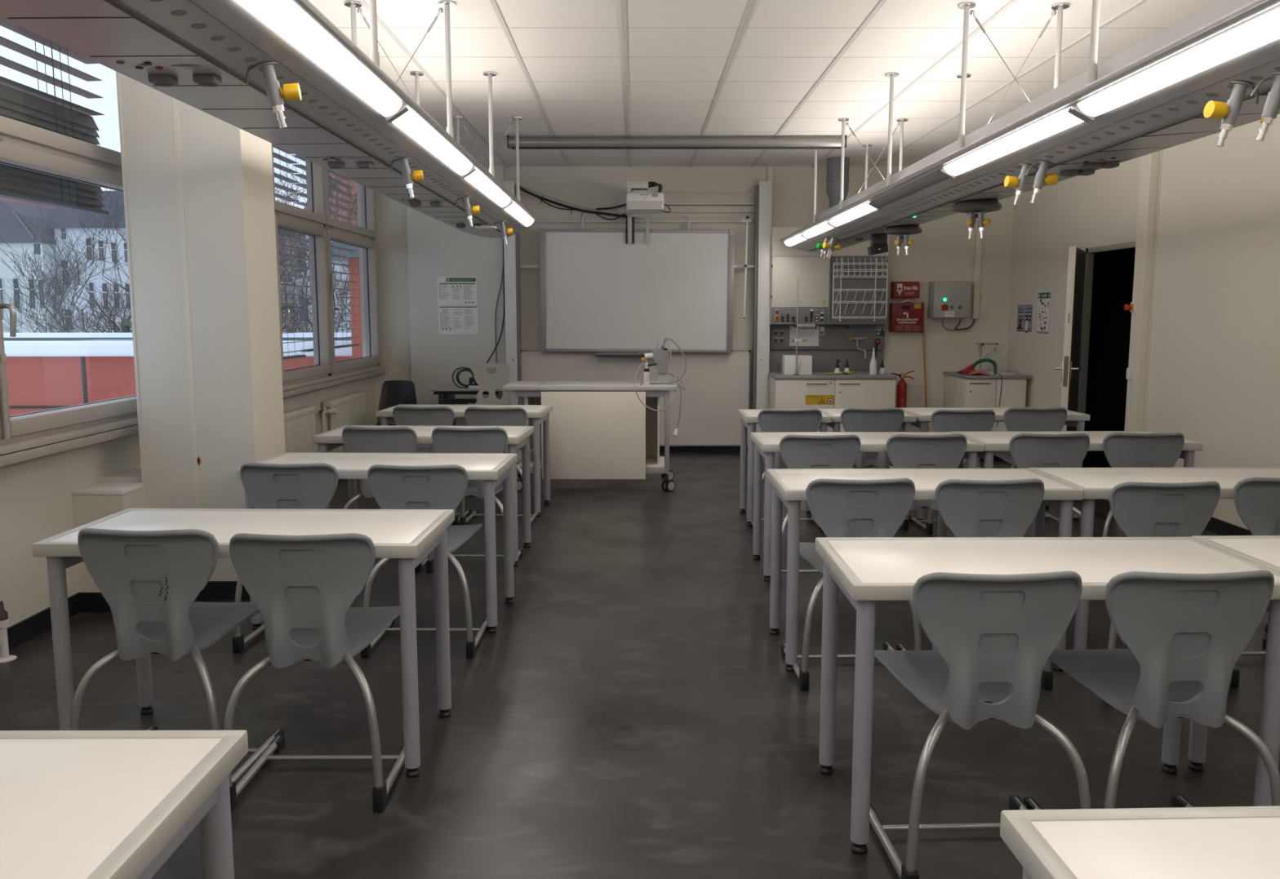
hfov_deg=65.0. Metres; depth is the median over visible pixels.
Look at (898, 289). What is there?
box
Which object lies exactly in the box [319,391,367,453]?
radiator
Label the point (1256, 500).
chair
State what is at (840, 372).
cloth
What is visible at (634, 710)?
floor
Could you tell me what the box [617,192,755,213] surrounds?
rail
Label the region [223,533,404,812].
chair
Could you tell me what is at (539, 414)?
table
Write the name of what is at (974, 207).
outlet
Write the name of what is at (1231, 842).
table
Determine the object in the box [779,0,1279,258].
ceiling light fixture
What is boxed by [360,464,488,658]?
chair
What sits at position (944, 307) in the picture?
switch
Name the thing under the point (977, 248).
duct
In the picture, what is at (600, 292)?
whiteboard
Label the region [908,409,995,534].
chair
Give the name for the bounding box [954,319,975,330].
cable
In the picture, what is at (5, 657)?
pipe
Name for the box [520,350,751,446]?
board
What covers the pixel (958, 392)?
base cabinet
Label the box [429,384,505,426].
side table
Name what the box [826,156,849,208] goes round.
vent pipe
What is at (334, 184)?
bare tree
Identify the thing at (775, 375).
countertop
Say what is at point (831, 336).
backsplash
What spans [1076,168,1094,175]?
socket
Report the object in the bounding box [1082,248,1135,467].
doorway
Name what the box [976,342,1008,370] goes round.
hose
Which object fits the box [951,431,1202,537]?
table
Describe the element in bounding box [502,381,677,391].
countertop
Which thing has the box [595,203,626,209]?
cable
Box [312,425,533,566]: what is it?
table
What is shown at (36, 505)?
wall
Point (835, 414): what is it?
table
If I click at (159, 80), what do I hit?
socket
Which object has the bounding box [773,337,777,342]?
socket
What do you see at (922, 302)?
wooden pointer
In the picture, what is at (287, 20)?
light
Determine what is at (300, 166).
blind
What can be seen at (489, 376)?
chair
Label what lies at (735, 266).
stay
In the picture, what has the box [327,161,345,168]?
socket
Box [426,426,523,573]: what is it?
chair
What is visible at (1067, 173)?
socket
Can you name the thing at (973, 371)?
cloth
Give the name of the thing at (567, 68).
ceiling
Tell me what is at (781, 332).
socket
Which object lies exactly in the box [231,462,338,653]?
chair
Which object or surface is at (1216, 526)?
baseboard
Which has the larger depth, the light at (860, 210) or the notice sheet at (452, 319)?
the notice sheet at (452, 319)
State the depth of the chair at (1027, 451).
5.30 m
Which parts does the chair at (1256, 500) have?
leg, backrest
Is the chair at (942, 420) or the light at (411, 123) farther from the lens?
the chair at (942, 420)
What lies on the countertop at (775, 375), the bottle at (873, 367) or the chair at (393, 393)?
the bottle at (873, 367)
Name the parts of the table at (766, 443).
leg, rail, leg, leg, rail, leg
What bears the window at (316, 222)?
in the wall at (36, 505)
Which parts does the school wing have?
solar panel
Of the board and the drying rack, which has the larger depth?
the board
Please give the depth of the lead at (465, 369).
9.40 m
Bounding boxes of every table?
[0,730,248,878]
[31,508,454,778]
[235,452,517,633]
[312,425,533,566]
[376,404,552,516]
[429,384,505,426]
[737,408,831,526]
[750,431,983,581]
[766,468,1083,672]
[814,537,1279,855]
[817,408,916,519]
[898,407,1090,523]
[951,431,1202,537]
[1000,806,1279,878]
[1028,466,1279,649]
[1187,535,1279,772]
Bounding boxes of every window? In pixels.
[0,115,138,466]
[271,142,385,397]
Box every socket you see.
[147,74,177,86]
[192,73,222,86]
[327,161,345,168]
[355,161,373,168]
[409,201,421,206]
[430,201,441,206]
[456,224,466,228]
[773,329,778,335]
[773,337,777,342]
[778,329,784,335]
[778,337,784,342]
[854,237,862,240]
[1059,169,1078,177]
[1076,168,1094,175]
[1082,161,1102,169]
[1100,160,1119,168]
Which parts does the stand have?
rod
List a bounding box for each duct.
[767,165,773,227]
[971,217,982,319]
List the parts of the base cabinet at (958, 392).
door, door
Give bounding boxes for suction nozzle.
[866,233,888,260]
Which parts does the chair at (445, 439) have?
backrest, seat, leg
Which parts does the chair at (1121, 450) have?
leg, backrest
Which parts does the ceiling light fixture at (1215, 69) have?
hanger rod, knob, knob, knob, hanger rod, ceiling plate, hanger rod, ceiling plate, hanger rod, ceiling plate, hanger rod, ceiling plate, knob, hanger rod, ceiling plate, ceiling plate, knob, knob, knob, knob, hanger rod, ceiling plate, hanger rod, knob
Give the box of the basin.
[982,372,1016,375]
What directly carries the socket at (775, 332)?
attached to the backsplash
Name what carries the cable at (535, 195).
hanging from the cable tie
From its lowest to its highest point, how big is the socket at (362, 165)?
0.027 m
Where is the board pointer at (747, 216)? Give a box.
[742,215,748,318]
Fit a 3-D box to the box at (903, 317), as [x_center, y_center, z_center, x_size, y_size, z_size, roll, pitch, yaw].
[2.720,-1.245,10.272,0.324,0.292,0.127,0,7,0]
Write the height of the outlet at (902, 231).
0.096 m
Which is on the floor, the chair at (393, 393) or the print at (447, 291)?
the chair at (393, 393)
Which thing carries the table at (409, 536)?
on the floor
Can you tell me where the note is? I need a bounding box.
[789,325,818,346]
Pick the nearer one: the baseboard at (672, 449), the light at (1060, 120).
the light at (1060, 120)
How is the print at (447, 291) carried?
attached to the notice sheet at (451, 291)
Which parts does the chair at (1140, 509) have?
leg, backrest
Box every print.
[440,284,473,299]
[441,309,474,328]
[792,333,815,335]
[895,327,920,331]
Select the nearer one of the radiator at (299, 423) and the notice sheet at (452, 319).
the radiator at (299, 423)
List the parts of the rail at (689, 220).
rail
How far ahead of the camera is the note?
10.28 m
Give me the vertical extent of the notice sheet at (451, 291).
0.284 m
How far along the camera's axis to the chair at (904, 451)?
5.27 m
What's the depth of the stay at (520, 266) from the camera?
10.12 m
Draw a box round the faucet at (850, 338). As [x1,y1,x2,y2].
[848,337,867,358]
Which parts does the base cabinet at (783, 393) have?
door, door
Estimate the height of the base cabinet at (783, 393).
0.800 m
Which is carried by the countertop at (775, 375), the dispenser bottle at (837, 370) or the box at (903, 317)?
the dispenser bottle at (837, 370)
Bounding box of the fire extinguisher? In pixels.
[891,370,914,431]
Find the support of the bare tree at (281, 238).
on the snow
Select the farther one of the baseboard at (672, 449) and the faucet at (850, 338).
the baseboard at (672, 449)
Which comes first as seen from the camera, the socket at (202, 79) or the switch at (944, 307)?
the socket at (202, 79)
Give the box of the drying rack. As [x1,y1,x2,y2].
[831,257,888,321]
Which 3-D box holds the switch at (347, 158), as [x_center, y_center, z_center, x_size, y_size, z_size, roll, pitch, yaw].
[-1.187,-1.173,4.201,0.070,0.004,0.035,0,7,0]
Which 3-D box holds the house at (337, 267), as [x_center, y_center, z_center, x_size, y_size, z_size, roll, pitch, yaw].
[-8.066,-10.556,55.008,19.100,20.000,8.140,0,7,0]
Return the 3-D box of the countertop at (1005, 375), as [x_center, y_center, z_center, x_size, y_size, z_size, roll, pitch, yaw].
[3.454,-0.647,10.046,0.635,0.036,0.728,0,7,0]
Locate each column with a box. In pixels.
[502,181,521,449]
[640,342,668,382]
[751,181,772,431]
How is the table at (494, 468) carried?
on the floor
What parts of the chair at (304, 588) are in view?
leg, backrest, seat, leg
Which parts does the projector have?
support post, wall arm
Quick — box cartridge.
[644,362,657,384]
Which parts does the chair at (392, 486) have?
leg, backrest, leg, seat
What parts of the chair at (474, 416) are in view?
leg, backrest, leg, seat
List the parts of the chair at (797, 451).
leg, backrest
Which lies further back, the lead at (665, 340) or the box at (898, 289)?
the box at (898, 289)
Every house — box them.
[0,191,132,333]
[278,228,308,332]
[297,172,358,332]
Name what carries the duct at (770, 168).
attached to the wall at (943, 251)
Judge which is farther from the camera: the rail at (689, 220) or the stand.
the rail at (689, 220)
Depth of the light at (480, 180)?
5.67 m
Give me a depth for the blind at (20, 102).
4.87 m
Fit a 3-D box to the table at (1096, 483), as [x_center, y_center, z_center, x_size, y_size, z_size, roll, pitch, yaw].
[2.343,0.533,4.316,1.180,0.752,0.560,0,7,-1]
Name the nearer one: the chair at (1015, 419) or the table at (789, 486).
the table at (789, 486)
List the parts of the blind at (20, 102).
rail, ladder cord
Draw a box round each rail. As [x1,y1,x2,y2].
[533,215,755,229]
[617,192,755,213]
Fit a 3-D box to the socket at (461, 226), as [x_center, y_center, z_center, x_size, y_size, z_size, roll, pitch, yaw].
[-1.314,-1.568,7.386,0.060,0.027,0.060,0,7,0]
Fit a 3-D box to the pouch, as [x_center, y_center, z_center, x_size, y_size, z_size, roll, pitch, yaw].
[3.287,-0.703,9.953,0.230,0.105,0.260,0,7,0]
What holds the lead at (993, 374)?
hanging from the countertop at (1005, 375)
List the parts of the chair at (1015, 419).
seat, leg, backrest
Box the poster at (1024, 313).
[1016,304,1032,333]
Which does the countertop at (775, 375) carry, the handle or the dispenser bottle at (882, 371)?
the dispenser bottle at (882, 371)
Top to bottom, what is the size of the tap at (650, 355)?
0.095 m
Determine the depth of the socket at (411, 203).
5.83 m
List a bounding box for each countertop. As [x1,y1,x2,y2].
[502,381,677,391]
[768,371,897,379]
[942,371,1031,378]
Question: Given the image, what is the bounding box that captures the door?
[1053,241,1135,467]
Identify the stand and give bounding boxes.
[792,276,816,375]
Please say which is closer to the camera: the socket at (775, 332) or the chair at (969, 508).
the chair at (969, 508)
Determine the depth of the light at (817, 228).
8.09 m
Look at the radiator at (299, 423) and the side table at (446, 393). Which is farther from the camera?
the side table at (446, 393)
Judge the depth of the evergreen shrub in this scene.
38.77 m
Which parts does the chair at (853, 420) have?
backrest, seat, leg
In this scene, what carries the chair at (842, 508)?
on the floor
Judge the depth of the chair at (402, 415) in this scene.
6.84 m
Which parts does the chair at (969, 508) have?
leg, backrest, leg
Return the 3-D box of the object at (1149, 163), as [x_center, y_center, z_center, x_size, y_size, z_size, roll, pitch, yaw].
[3.769,-0.963,7.548,0.066,2.905,0.190,0,7,0]
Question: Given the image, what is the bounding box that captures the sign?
[875,327,885,337]
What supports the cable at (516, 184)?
attached to the column at (511, 250)
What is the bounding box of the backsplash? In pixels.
[768,324,885,371]
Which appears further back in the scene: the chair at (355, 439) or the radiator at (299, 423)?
the radiator at (299, 423)
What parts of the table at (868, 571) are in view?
leg, rail, leg, leg, leg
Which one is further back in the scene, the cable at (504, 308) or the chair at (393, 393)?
the cable at (504, 308)
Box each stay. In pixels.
[519,265,539,267]
[733,265,754,267]
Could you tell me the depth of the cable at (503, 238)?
10.17 m
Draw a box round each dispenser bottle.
[834,360,839,374]
[844,360,849,373]
[879,360,884,373]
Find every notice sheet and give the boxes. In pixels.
[437,276,477,305]
[438,305,478,333]
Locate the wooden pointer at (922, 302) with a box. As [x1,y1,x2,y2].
[920,301,928,431]
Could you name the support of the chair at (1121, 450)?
on the floor
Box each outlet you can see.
[884,224,922,239]
[951,198,1002,217]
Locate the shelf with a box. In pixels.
[517,456,664,467]
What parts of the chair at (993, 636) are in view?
leg, seat, seat mount, backrest, leg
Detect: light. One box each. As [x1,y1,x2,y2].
[235,0,402,117]
[391,105,472,175]
[464,166,511,207]
[504,200,533,226]
[784,234,806,246]
[802,221,833,238]
[829,201,877,226]
[942,106,1084,176]
[1076,8,1279,116]
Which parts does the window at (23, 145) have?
opener rod, handle, sash, sill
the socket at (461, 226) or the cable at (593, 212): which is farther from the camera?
the cable at (593, 212)
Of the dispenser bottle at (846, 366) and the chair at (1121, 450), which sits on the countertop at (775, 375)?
the dispenser bottle at (846, 366)
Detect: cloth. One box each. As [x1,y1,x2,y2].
[824,371,849,374]
[966,370,989,374]
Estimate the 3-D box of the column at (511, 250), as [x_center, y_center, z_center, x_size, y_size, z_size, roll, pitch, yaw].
[-1.287,-1.208,10.182,0.141,2.735,0.144,0,7,0]
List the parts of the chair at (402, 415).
backrest, seat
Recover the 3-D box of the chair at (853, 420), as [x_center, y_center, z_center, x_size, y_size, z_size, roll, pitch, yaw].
[1.553,0.168,6.939,0.476,0.818,0.550,0,7,-1]
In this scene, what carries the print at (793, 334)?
attached to the note
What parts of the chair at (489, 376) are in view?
seat, backrest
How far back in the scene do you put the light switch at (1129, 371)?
7.65 m
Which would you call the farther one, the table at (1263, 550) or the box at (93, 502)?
the box at (93, 502)
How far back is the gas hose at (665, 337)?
7.99 m
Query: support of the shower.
on the countertop at (775, 375)
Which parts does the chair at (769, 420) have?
leg, backrest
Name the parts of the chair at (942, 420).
leg, backrest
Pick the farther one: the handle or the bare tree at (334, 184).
the bare tree at (334, 184)
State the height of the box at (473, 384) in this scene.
0.100 m
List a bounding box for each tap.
[640,352,653,363]
[976,342,998,370]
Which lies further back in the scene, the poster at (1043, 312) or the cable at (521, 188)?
the cable at (521, 188)
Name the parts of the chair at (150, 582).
leg, backrest, seat, leg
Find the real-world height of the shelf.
0.018 m
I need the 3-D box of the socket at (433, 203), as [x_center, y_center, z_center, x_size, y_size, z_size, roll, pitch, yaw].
[-1.188,-1.375,5.859,0.060,0.027,0.060,0,7,0]
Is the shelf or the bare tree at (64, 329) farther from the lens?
the bare tree at (64, 329)
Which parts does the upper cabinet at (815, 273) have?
switch panel, door, rack panel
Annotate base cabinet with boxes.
[768,376,895,431]
[943,374,1026,460]
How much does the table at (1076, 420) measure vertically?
0.752 m
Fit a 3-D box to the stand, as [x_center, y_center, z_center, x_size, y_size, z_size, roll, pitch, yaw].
[1.590,-1.097,9.736,0.224,0.945,0.090,0,7,0]
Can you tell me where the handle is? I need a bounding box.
[897,298,914,303]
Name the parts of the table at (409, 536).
leg, rail, leg, leg, rail, leg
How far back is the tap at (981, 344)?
10.18 m
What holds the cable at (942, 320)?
hanging from the switch box at (946, 299)
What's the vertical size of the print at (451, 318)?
0.195 m
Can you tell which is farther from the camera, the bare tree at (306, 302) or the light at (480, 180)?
the bare tree at (306, 302)
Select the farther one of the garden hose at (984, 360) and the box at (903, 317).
the box at (903, 317)
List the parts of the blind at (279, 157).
rail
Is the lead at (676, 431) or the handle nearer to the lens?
the lead at (676, 431)
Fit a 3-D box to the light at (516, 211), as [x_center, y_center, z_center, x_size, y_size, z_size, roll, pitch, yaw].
[-0.871,-1.629,7.290,0.060,0.050,1.460,0,7,0]
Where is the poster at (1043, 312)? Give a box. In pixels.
[1036,292,1050,333]
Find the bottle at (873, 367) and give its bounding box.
[869,347,876,374]
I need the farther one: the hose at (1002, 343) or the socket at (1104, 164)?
the hose at (1002, 343)
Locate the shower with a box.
[874,338,880,358]
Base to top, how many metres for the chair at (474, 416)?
0.818 m
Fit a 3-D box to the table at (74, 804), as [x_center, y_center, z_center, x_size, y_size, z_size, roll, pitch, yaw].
[-1.250,0.897,1.465,1.180,0.752,0.560,0,7,0]
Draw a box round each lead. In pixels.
[452,367,474,388]
[649,338,686,389]
[673,383,681,437]
[993,373,1002,426]
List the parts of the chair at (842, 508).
seat, leg, backrest, leg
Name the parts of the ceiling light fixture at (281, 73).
knob, ceiling plate, hanger rod, hanger rod, edge rail, ceiling plate, hanger rod, knob, ceiling plate, hanger rod, hanger rod, ceiling plate, knob, ceiling plate, hanger rod, knob, ceiling plate, hanger rod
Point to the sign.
(879, 331)
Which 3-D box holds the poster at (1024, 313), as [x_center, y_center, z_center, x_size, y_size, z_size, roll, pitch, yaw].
[3.789,-1.191,9.909,0.003,0.277,0.380,0,7,0]
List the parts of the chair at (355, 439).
leg, backrest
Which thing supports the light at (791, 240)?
attached to the ceiling light fixture at (1215, 69)
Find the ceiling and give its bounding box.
[309,0,1218,167]
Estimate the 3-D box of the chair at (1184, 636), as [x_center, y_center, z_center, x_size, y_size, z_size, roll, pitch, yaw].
[1.370,0.703,2.727,0.476,0.818,0.550,0,7,-2]
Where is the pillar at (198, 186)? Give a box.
[101,71,285,581]
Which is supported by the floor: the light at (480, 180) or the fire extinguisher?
the fire extinguisher
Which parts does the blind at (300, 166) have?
rail, ladder cord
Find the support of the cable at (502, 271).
attached to the wall at (943, 251)
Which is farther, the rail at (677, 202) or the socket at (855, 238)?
the rail at (677, 202)
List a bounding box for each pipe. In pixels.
[0,600,17,663]
[506,134,846,149]
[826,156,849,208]
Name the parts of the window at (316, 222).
opener rod, handle, sash, sash, sill, opener arm, handle, sash, sash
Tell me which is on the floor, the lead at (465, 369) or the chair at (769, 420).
the chair at (769, 420)
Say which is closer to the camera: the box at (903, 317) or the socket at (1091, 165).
the socket at (1091, 165)
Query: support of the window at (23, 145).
in the wall at (36, 505)
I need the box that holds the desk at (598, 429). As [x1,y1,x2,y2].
[502,381,677,492]
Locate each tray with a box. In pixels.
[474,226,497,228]
[595,352,648,356]
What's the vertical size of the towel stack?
0.187 m
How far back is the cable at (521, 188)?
10.05 m
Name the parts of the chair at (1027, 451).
backrest, leg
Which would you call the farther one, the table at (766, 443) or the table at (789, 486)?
the table at (766, 443)
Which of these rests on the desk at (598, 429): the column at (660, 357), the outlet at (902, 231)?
the column at (660, 357)
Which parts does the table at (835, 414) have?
rail, leg, leg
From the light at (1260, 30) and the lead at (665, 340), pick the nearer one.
the light at (1260, 30)
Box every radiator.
[283,405,315,452]
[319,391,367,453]
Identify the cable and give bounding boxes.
[486,238,505,363]
[494,271,502,363]
[504,307,506,362]
[515,184,626,210]
[520,186,626,217]
[535,195,583,211]
[593,212,626,219]
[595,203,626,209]
[942,320,955,330]
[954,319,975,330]
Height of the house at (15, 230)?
15.600 m
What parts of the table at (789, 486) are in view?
leg, rail, leg, rail, leg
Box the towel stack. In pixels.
[782,355,812,374]
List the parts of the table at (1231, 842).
leg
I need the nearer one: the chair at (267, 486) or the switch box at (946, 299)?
the chair at (267, 486)
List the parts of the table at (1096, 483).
leg, rail, leg, leg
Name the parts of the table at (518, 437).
leg, rail, leg, leg, rail, leg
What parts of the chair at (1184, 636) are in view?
leg, seat, backrest, leg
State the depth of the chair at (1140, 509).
3.80 m
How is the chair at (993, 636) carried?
on the floor
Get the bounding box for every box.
[71,480,143,592]
[468,377,479,388]
[888,303,924,332]
[890,281,919,297]
[927,280,971,319]
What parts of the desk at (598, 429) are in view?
leg, leg, panel, panel, frame rail, panel, panel, panel, leg, leg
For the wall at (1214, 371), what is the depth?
6.89 m
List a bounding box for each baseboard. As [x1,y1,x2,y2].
[7,581,249,650]
[659,446,747,452]
[1204,516,1252,535]
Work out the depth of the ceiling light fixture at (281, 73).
2.98 m
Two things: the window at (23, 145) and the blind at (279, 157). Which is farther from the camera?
the blind at (279, 157)
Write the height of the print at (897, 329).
0.062 m
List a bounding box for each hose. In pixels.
[634,337,675,411]
[970,358,997,373]
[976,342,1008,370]
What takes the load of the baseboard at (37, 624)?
attached to the wall at (36, 505)
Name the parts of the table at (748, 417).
leg, rail, leg, leg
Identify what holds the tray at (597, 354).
on the whiteboard
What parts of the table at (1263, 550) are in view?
leg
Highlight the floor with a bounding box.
[0,452,1279,878]
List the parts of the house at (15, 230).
pane, pane, pane, pane, pane, pane, pane, pane, pane, pane, pane, pane, pane, pane, pane, pane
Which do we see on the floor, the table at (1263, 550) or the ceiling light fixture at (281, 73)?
the table at (1263, 550)
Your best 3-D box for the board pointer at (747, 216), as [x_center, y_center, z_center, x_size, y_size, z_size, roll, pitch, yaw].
[1.063,-1.728,10.092,0.043,1.015,0.025,0,7,0]
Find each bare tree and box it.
[0,200,132,333]
[13,162,311,333]
[58,173,357,332]
[275,165,358,332]
[277,213,358,332]
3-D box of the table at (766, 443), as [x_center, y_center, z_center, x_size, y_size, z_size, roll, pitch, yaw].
[1.237,0.363,5.661,1.180,0.752,0.560,0,7,-1]
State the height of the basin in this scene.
0.005 m
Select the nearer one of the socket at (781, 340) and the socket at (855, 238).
the socket at (855, 238)
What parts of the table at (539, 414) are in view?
leg, rail, leg, rail, leg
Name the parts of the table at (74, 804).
rail, leg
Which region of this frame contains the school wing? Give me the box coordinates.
[3,242,362,416]
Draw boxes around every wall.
[0,182,374,627]
[373,166,1013,431]
[1006,113,1279,529]
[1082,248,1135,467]
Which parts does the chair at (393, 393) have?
seat, backrest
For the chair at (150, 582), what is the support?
on the floor
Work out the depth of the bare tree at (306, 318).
31.07 m
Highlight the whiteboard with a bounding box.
[539,228,734,356]
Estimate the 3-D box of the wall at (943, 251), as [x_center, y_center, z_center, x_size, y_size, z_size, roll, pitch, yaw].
[0.570,-1.322,10.393,6.840,2.905,0.150,0,7,0]
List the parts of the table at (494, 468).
leg, leg, rail, leg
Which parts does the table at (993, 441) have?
leg, rail, leg, rail, leg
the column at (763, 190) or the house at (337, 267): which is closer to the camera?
the column at (763, 190)
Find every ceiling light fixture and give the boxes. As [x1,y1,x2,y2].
[0,0,537,244]
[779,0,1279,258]
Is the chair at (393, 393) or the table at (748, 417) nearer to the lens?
the table at (748, 417)
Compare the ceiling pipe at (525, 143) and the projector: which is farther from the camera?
the projector
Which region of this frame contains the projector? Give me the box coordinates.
[625,181,671,244]
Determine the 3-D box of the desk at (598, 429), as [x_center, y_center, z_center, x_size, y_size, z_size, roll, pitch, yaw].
[-0.395,-0.038,8.386,1.400,0.863,0.648,0,7,1]
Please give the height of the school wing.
6.320 m
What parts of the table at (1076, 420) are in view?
rail, leg, rail, leg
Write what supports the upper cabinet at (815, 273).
attached to the wall at (943, 251)
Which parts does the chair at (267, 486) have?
leg, backrest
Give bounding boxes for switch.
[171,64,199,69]
[346,158,364,159]
[941,304,947,310]
[1125,367,1132,380]
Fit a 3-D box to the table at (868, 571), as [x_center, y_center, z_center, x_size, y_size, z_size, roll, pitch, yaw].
[1.138,0.712,2.912,1.180,0.752,0.560,0,7,0]
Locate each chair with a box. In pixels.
[69,528,284,782]
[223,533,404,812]
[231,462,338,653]
[342,426,427,573]
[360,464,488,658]
[374,380,419,448]
[392,405,471,525]
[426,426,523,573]
[459,406,538,524]
[468,363,517,479]
[746,408,823,533]
[779,434,861,580]
[780,478,921,690]
[840,407,908,530]
[869,570,1091,878]
[886,434,967,511]
[896,478,1053,690]
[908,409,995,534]
[994,407,1066,522]
[1008,433,1089,517]
[1023,569,1279,809]
[1102,432,1184,537]
[1107,480,1228,695]
[1230,477,1279,688]
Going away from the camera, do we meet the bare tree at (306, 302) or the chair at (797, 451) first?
the chair at (797, 451)
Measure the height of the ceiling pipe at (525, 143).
0.105 m
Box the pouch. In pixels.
[956,363,985,374]
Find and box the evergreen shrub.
[111,319,132,333]
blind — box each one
[0,17,109,214]
[272,143,306,359]
[291,155,359,351]
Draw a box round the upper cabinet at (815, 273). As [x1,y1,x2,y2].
[769,226,888,328]

